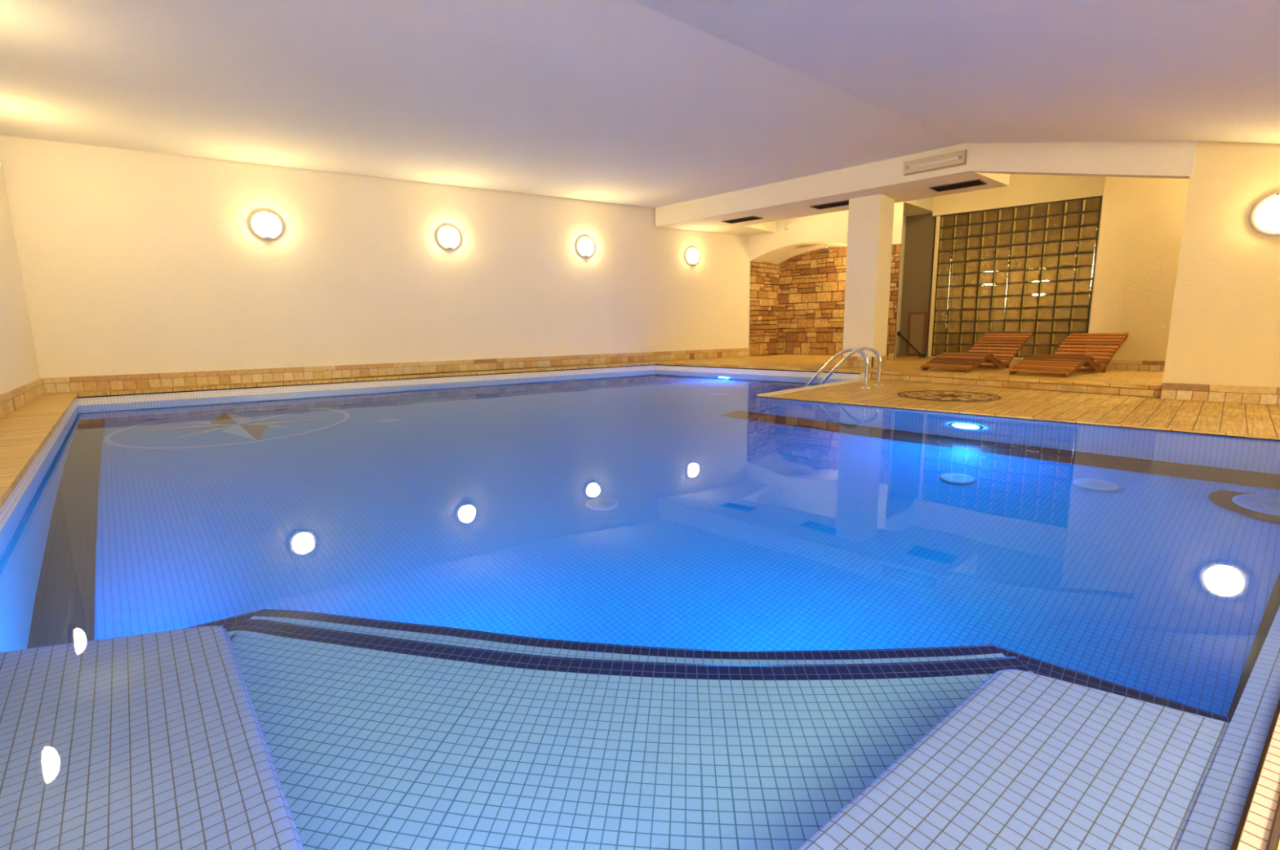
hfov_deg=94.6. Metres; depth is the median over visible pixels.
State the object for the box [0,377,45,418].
baseboard
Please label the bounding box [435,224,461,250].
wall lamp
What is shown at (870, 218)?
pillar
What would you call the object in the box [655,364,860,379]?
wall
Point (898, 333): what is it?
stair handrail
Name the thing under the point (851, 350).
pool ladder
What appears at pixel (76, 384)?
baseboard
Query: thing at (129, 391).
deck
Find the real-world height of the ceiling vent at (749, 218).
0.013 m
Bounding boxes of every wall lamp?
[248,209,283,239]
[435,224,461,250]
[575,235,595,257]
[684,245,699,266]
[1249,191,1279,235]
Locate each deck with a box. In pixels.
[0,393,77,510]
[50,355,744,396]
[756,378,1279,439]
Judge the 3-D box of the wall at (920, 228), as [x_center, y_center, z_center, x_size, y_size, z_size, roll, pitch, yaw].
[4.428,-2.760,11.409,2.272,3.050,0.100,8,13,42]
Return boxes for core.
[871,373,1161,397]
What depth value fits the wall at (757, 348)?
11.91 m
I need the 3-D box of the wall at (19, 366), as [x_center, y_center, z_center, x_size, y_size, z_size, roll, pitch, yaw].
[-3.155,-0.926,2.034,0.200,2.850,10.689,-9,12,-39]
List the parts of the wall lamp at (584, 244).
globe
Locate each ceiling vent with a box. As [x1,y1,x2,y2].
[721,216,763,223]
[809,200,848,209]
[928,178,987,191]
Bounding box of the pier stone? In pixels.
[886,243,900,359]
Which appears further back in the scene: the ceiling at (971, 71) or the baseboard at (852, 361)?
the baseboard at (852, 361)
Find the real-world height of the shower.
0.162 m
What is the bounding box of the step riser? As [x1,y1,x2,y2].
[871,373,1161,397]
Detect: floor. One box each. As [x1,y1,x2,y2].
[655,354,1164,389]
[1235,711,1279,849]
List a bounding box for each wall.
[0,135,749,393]
[0,158,40,394]
[0,400,77,532]
[75,364,655,405]
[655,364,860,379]
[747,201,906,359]
[749,259,779,355]
[776,246,847,355]
[898,213,935,355]
[927,173,1104,359]
[1085,176,1189,371]
[1162,140,1279,386]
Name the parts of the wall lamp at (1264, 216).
globe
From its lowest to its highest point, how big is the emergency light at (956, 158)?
0.155 m
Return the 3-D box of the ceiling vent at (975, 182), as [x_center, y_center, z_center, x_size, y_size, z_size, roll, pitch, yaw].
[4.006,-3.011,7.436,0.580,0.013,0.330,8,13,43]
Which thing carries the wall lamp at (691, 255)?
attached to the wall at (131, 261)
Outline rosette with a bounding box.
[897,390,1001,401]
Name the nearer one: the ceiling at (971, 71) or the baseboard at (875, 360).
the ceiling at (971, 71)
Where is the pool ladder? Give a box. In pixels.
[806,346,883,387]
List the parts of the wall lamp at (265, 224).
globe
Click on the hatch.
(917, 321)
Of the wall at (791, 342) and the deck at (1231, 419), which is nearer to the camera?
the deck at (1231, 419)
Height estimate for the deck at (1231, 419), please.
0.012 m
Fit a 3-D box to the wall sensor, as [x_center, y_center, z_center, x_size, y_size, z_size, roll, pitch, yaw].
[2.685,-3.625,10.825,0.110,0.110,0.045,8,13,42]
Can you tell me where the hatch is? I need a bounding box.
[906,311,927,355]
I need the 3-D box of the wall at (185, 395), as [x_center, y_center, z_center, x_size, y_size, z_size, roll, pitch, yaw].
[-2.910,0.098,8.463,7.461,1.586,0.140,-7,11,-32]
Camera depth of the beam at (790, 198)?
8.19 m
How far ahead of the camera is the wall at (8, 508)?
3.07 m
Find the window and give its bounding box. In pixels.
[931,195,1102,357]
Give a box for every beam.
[655,142,1009,235]
[969,140,1197,178]
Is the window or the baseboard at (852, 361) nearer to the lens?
the baseboard at (852, 361)
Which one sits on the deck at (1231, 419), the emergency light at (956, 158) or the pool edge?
the pool edge
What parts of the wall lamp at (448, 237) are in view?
globe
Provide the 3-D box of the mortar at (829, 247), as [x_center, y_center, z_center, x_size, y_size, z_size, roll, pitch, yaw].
[3.377,-2.390,11.260,2.520,2.200,1.160,8,13,42]
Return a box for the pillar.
[842,194,894,367]
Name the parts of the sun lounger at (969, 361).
rail, rail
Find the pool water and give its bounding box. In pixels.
[0,369,1279,849]
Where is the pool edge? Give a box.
[755,378,872,395]
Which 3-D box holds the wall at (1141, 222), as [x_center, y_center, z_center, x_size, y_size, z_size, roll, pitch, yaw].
[6.858,-2.146,7.332,1.777,3.010,2.248,-10,13,-42]
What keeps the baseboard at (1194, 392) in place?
attached to the wall at (1224, 330)
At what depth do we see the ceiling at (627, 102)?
5.10 m
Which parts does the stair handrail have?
post, rail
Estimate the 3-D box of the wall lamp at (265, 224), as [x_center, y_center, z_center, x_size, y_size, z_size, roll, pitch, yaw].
[-4.561,-2.446,7.210,0.356,0.356,0.110,-7,11,-32]
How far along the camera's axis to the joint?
6.79 m
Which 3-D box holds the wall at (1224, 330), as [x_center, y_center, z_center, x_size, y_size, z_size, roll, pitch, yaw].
[5.986,-1.419,4.302,3.039,2.800,0.250,8,13,41]
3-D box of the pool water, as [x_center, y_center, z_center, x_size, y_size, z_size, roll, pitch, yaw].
[-0.941,-0.074,5.075,10.180,0.001,10.495,-1,9,0]
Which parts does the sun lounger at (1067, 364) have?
rail, rail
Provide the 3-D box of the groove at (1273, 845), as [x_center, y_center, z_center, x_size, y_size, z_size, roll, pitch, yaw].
[1.782,0.476,1.542,6.061,0.039,0.042,-8,12,-37]
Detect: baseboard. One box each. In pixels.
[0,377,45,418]
[42,347,748,393]
[841,355,872,367]
[871,355,887,367]
[1084,359,1164,371]
[1160,382,1279,404]
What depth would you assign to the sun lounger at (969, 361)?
7.76 m
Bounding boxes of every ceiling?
[0,0,968,208]
[634,0,1279,143]
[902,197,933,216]
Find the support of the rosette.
on the deck at (1231, 419)
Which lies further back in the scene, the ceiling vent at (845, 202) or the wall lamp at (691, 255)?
the wall lamp at (691, 255)
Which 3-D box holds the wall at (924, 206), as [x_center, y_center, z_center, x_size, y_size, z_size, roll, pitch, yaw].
[4.717,-3.918,10.273,0.662,0.400,2.000,8,13,42]
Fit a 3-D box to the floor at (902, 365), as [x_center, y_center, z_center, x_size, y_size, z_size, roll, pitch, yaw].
[5.881,-1.022,9.447,8.788,0.035,8.503,-7,11,-31]
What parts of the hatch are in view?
panel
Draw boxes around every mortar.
[749,247,846,355]
[886,244,901,359]
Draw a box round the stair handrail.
[896,331,925,357]
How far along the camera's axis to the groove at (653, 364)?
7.15 m
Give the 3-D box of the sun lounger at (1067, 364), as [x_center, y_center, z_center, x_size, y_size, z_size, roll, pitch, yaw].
[5.130,-0.857,7.037,1.625,0.457,0.610,-7,11,-32]
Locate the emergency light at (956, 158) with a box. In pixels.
[903,150,967,176]
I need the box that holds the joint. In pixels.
[764,378,870,395]
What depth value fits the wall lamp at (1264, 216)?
4.80 m
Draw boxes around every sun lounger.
[920,332,1032,373]
[1007,332,1128,377]
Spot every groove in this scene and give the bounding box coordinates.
[76,364,1279,440]
[1230,697,1279,849]
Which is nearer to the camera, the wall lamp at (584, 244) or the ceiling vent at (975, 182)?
the ceiling vent at (975, 182)
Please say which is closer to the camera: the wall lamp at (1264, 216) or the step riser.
the wall lamp at (1264, 216)
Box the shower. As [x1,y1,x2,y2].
[817,244,834,253]
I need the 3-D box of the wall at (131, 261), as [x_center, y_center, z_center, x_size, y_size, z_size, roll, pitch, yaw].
[-2.353,-2.230,8.850,10.503,3.150,0.200,-7,11,-32]
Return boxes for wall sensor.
[783,224,789,230]
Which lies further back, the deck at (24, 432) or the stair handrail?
the stair handrail
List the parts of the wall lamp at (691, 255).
globe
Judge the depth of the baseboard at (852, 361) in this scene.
8.37 m

